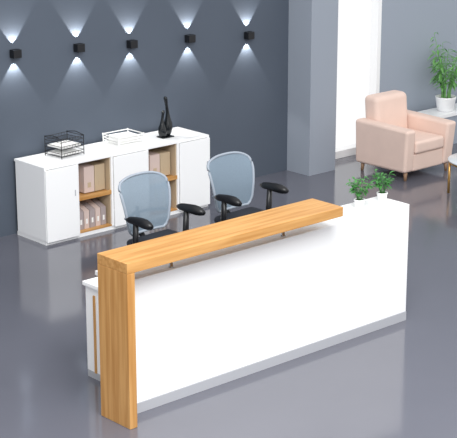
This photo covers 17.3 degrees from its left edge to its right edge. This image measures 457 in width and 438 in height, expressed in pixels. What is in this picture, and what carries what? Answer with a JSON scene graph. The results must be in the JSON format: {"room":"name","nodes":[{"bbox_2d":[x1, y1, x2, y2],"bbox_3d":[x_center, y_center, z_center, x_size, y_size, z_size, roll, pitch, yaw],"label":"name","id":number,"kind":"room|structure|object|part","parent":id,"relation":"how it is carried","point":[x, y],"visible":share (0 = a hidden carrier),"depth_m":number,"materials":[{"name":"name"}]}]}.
{"room":"lobby","nodes":[
{"label":"lobby","id":0,"kind":"room"},
{"bbox_2d":[0,143,456,437],"bbox_3d":[2.529,1.814,9.272,21.000,0.100,15.050,-14,22,-40],"label":"floor","id":1,"kind":"structure","parent":0,"point":[398,380],"depth_m":11.58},
{"bbox_2d":[14,127,209,245],"bbox_3d":[-1.133,-0.356,15.124,2.080,0.770,0.522,-14,22,-40],"label":"storage cabinet","id":2,"kind":"object","parent":1,"relation":"on","point":[49,196],"visible":0.68,"depth_m":14.73,"materials":[{"name":"white laminate"}]},
{"bbox_3d":[-1.595,-0.146,14.402,0.379,0.712,0.016,-14,22,-40],"label":"door panel","id":3,"kind":"part","parent":2,"relation":"part of","materials":[{"name":"white laminate"}]},
{"bbox_2d":[44,130,83,158],"bbox_3d":[-1.604,-0.734,14.655,0.247,0.218,0.298,14,22,40],"label":"document tray","id":4,"kind":"object","parent":2,"relation":"on","point":[64,149],"visible":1,"depth_m":14.63,"materials":[{"name":"black metal"}]},
{"bbox_2d":[78,160,104,192],"bbox_3d":[-1.408,-0.428,14.815,0.252,0.260,0.282,-14,22,-40],"label":"boxes","id":5,"kind":"object","parent":2,"relation":"on","point":[91,173],"visible":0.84,"depth_m":14.71,"materials":[{"name":"beige cardboard"}]},
{"bbox_2d":[79,198,105,229],"bbox_3d":[-1.427,-0.076,14.858,0.337,0.270,0.262,-14,22,-40],"label":"files","id":6,"kind":"object","parent":2,"relation":"on","point":[92,211],"visible":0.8,"depth_m":14.80,"materials":[{"name":"grey"}]},
{"bbox_2d":[79,190,111,200],"bbox_3d":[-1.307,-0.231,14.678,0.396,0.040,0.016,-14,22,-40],"label":"shelf","id":7,"kind":"object","parent":2,"relation":"attached to","point":[106,192],"depth_m":14.69,"materials":[{"name":"brown wood"}]},
{"bbox_2d":[102,128,144,148],"bbox_3d":[-1.058,-0.810,15.091,0.333,0.121,0.273,-14,22,-40],"label":"document tray","id":8,"kind":"object","parent":2,"relation":"on","point":[123,139],"visible":1,"depth_m":15.04,"materials":[{"name":"white metal"}]},
{"bbox_3d":[-0.969,-0.305,14.946,0.429,0.712,0.016,-14,22,-40],"label":"door panel","id":9,"kind":"part","parent":2,"relation":"part of","materials":[{"name":"white laminate"}]},
{"bbox_2d":[148,148,169,174],"bbox_3d":[-0.789,-0.576,15.355,0.262,0.240,0.282,-14,22,-40],"label":"boxes","id":10,"kind":"object","parent":2,"relation":"on","point":[159,159],"visible":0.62,"depth_m":15.27,"materials":[{"name":"beige cardboard"}]},
{"bbox_2d":[156,96,173,138],"bbox_3d":[-0.650,-1.044,15.354,0.182,0.420,0.118,-14,22,-40],"label":"sculpture","id":11,"kind":"object","parent":2,"relation":"on","point":[165,127],"visible":1,"depth_m":15.34,"materials":[{"name":"black ceramic"}]},
{"bbox_2d":[167,175,176,180],"bbox_3d":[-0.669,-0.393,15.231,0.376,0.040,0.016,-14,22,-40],"label":"shelf","id":12,"kind":"object","parent":2,"relation":"attached to","point":[173,177],"depth_m":15.32,"materials":[{"name":"brown wood"}]},
{"bbox_3d":[-0.347,-0.463,15.485,0.404,0.712,0.016,-14,22,-40],"label":"door panel","id":13,"kind":"part","parent":2,"relation":"part of","materials":[{"name":"white laminate"}]},
{"bbox_2d":[118,171,205,244],"bbox_3d":[-0.571,0.173,12.779,0.674,1.071,0.643,-16,23,-43],"label":"office chair","id":14,"kind":"object","parent":1,"relation":"on","point":[145,196],"visible":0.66,"depth_m":12.85,"materials":[{"name":"blue fabric"}]},
{"bbox_3d":[-0.728,-0.143,12.851,0.564,0.504,0.150,-16,23,-43],"label":"frame","id":15,"kind":"part","parent":14,"relation":"part of","materials":[{"name":"grey"}]},
{"bbox_2d":[127,229,177,244],"bbox_3d":[-0.533,0.205,12.750,0.500,0.070,0.480,-16,23,-43],"label":"seat cushion","id":16,"kind":"object","parent":14,"relation":"on","point":[143,237],"depth_m":12.84,"materials":[{"name":"black fabric"}]},
{"bbox_2d":[82,196,408,429],"bbox_3d":[0.124,0.483,11.498,3.060,1.200,1.000,-14,22,-40],"label":"reception desk","id":17,"kind":"object","parent":1,"relation":"on","point":[172,317],"visible":1,"depth_m":11.06,"materials":[{"name":"white laminate"}]},
{"bbox_2d":[82,277,97,290],"bbox_3d":[0.157,0.299,11.647,2.650,0.030,0.755,-14,22,-40],"label":"countertop","id":18,"kind":"structure","parent":17,"relation":"on","point":[92,283],"depth_m":11.02,"materials":[{"name":"white laminate"}]},
{"bbox_3d":[-0.788,0.878,10.916,0.050,0.670,0.750,-14,22,-40],"label":"panel","id":19,"kind":"part","parent":17,"relation":"part of","materials":[{"name":"white laminate"}]},
{"bbox_3d":[-0.762,0.872,10.306,0.065,1.125,0.330,-14,22,-40],"label":"counter leg","id":20,"kind":"part","parent":17,"relation":"part of","materials":[{"name":"brown wood"}]},
{"bbox_2d":[97,198,342,274],"bbox_3d":[-0.015,0.106,10.786,2.080,0.075,0.330,-14,22,-40],"label":"countertop","id":21,"kind":"structure","parent":17,"relation":"on","point":[148,254],"depth_m":10.64,"materials":[{"name":"brown wood"}]},
{"bbox_2d":[346,176,373,208],"bbox_3d":[1.048,-0.209,11.993,0.231,0.258,0.228,-14,22,-40],"label":"potted plant","id":22,"kind":"object","parent":17,"relation":"on","point":[359,202],"visible":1,"depth_m":11.98,"materials":[{"name":"green plant"}]},
{"bbox_3d":[1.050,-0.123,12.024,0.092,0.075,0.092,-14,22,-40],"label":"pot","id":23,"kind":"part","parent":22,"relation":"part of","materials":[{"name":"white ceramic"}]},
{"bbox_2d":[370,169,395,201],"bbox_3d":[1.253,-0.265,12.193,0.212,0.252,0.209,1,16,5],"label":"potted plant","id":24,"kind":"object","parent":17,"relation":"on","point":[381,194],"visible":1,"depth_m":12.19,"materials":[{"name":"green plant"}]},
{"bbox_3d":[1.252,-0.182,12.225,0.092,0.075,0.092,-14,22,-40],"label":"pot","id":25,"kind":"part","parent":24,"relation":"part of","materials":[{"name":"white ceramic"}]},
{"bbox_2d":[207,151,288,222],"bbox_3d":[0.166,-0.025,13.457,0.674,1.071,0.643,-16,23,-43],"label":"office chair","id":26,"kind":"object","parent":1,"relation":"on","point":[231,174],"visible":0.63,"depth_m":13.52,"materials":[{"name":"blue"}]},
{"bbox_3d":[0.008,-0.342,13.529,0.564,0.504,0.150,-16,23,-43],"label":"frame","id":27,"kind":"part","parent":26,"relation":"part of","materials":[{"name":"grey plastic"}]},
{"bbox_2d":[214,207,264,222],"bbox_3d":[0.203,0.006,13.427,0.500,0.070,0.480,-16,23,-43],"label":"seat cushion","id":28,"kind":"object","parent":26,"relation":"on","point":[250,210],"depth_m":13.49,"materials":[{"name":"black fabric"}]},
{"bbox_2d":[356,90,455,180],"bbox_3d":[2.003,-0.968,17.064,0.850,0.854,0.820,-14,22,-40],"label":"armchair","id":29,"kind":"object","parent":1,"relation":"on","point":[391,136],"visible":0.98,"depth_m":16.95,"materials":[{"name":"pink fabric"}]},
{"bbox_3d":[1.761,-0.827,16.859,0.174,0.509,0.795,-14,22,-40],"label":"arm","id":30,"kind":"part","parent":29,"relation":"part of","materials":[{"name":"pink fabric"}]},
{"bbox_2d":[365,90,407,127],"bbox_3d":[1.816,-1.177,17.219,0.541,0.541,0.261,-14,22,-40],"label":"cushion","id":31,"kind":"object","parent":29,"relation":"on","point":[389,107],"depth_m":17.08,"materials":[{"name":"pink leather"}]},
{"bbox_2d":[407,128,443,153],"bbox_3d":[2.069,-0.888,17.011,0.495,0.146,0.588,-14,22,-40],"label":"seat cushion","id":32,"kind":"object","parent":29,"relation":"on","point":[426,140],"depth_m":16.89,"materials":[{"name":"pink fabric"}]},
{"bbox_3d":[2.002,-0.744,17.131,0.520,0.198,0.724,-14,22,-40],"label":"seat","id":33,"kind":"part","parent":29,"relation":"part of","materials":[{"name":"pink fabric"}]},
{"bbox_3d":[2.263,-0.954,17.294,0.174,0.509,0.795,-14,22,-40],"label":"arm","id":34,"kind":"part","parent":29,"relation":"part of","materials":[{"name":"pink fabric"}]},
{"bbox_2d":[444,115,456,143],"bbox_3d":[2.884,-1.182,18.667,1.650,0.360,0.300,-14,22,-40],"label":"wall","id":35,"kind":"structure","parent":1,"relation":"on","point":[454,118],"depth_m":18.38,"materials":[{"name":"grey paint"}]},
{"bbox_2d":[418,103,456,117],"bbox_3d":[2.884,-1.374,18.611,1.690,0.040,0.340,-14,22,-40],"label":"trim","id":36,"kind":"structure","parent":35,"relation":"on","point":[434,112],"depth_m":18.28,"materials":[{"name":"white laminate"}]},
{"bbox_2d":[428,32,456,111],"bbox_3d":[2.829,-1.791,18.201,0.788,0.990,0.848,-14,22,-40],"label":"potted palm","id":37,"kind":"object","parent":36,"relation":"on","point":[445,102],"visible":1,"depth_m":18.26,"materials":[{"name":"green plant"}]},
{"bbox_2d":[435,94,455,111],"bbox_3d":[2.656,-1.414,18.357,0.260,0.180,0.260,-14,22,-40],"label":"pot","id":38,"kind":"object","parent":37,"relation":"on","point":[444,102],"depth_m":18.28,"materials":[{"name":"white ceramic"}]},
{"bbox_2d":[447,153,456,192],"bbox_3d":[2.722,-0.465,16.197,0.720,0.375,0.720,-14,22,-40],"label":"coffee table","id":39,"kind":"object","parent":1,"relation":"on","point":[452,159],"visible":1,"depth_m":16.17,"materials":[{"name":"white stone"}]},
{"bbox_2d":[0,0,456,236],"bbox_3d":[-1.726,-2.186,14.557,15.000,4.600,0.150,-14,22,-40],"label":"wall","id":40,"kind":"structure","parent":0,"point":[230,88],"depth_m":15.65,"materials":[{"name":"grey paint"}]},
{"bbox_2d":[10,49,21,58],"bbox_3d":[-2.029,-1.575,14.285,0.090,0.080,0.085,-14,22,-40],"label":"wall sconce","id":41,"kind":"object","parent":40,"relation":"attached to","point":[14,53],"visible":1,"depth_m":14.25,"materials":[{"name":"black plastic"}]},
{"bbox_2d":[73,43,84,52],"bbox_3d":[-1.473,-1.687,14.776,0.090,0.080,0.085,-14,22,-40],"label":"wall sconce","id":42,"kind":"object","parent":40,"relation":"attached to","point":[78,47],"visible":1,"depth_m":14.74,"materials":[{"name":"black plastic"}]},
{"bbox_2d":[127,39,137,48],"bbox_3d":[-0.980,-1.774,15.215,0.090,0.080,0.085,-14,22,-40],"label":"wall sconce","id":43,"kind":"object","parent":40,"relation":"attached to","point":[131,44],"visible":1,"depth_m":15.18,"materials":[{"name":"black plastic"}]},
{"bbox_2d":[185,34,195,42],"bbox_3d":[-0.405,-1.892,15.723,0.090,0.080,0.085,-14,22,-40],"label":"wall sconce","id":44,"kind":"object","parent":40,"relation":"attached to","point":[189,38],"visible":1,"depth_m":15.69,"materials":[{"name":"black plastic"}]},
{"bbox_2d":[244,31,254,39],"bbox_3d":[0.222,-1.994,16.283,0.090,0.080,0.085,-14,22,-40],"label":"wall sconce","id":45,"kind":"object","parent":40,"relation":"attached to","point":[248,35],"visible":1,"depth_m":16.25,"materials":[{"name":"black plastic"}]},
{"bbox_2d":[335,143,355,158],"bbox_3d":[1.354,-0.796,17.831,1.020,0.090,0.140,-14,22,-40],"label":"sill","id":46,"kind":"structure","parent":40,"relation":"attached to","point":[349,150],"depth_m":17.80,"materials":[{"name":"white laminate"}]},
{"bbox_2d":[369,0,381,94],"bbox_3d":[1.748,-3.064,17.551,0.060,4.600,0.120,-14,22,-40],"label":"frame","id":47,"kind":"object","parent":40,"relation":"attached to","point":[376,5],"visible":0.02,"depth_m":17.82,"materials":[{"name":"white laminate"}]},
{"bbox_2d":[287,0,338,175],"bbox_3d":[0.945,-2.768,16.543,0.420,4.600,0.359,-14,22,-40],"label":"pillar","id":48,"kind":"structure","parent":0,"point":[313,24],"depth_m":16.77,"materials":[{"name":"grey paint"}]}
]}

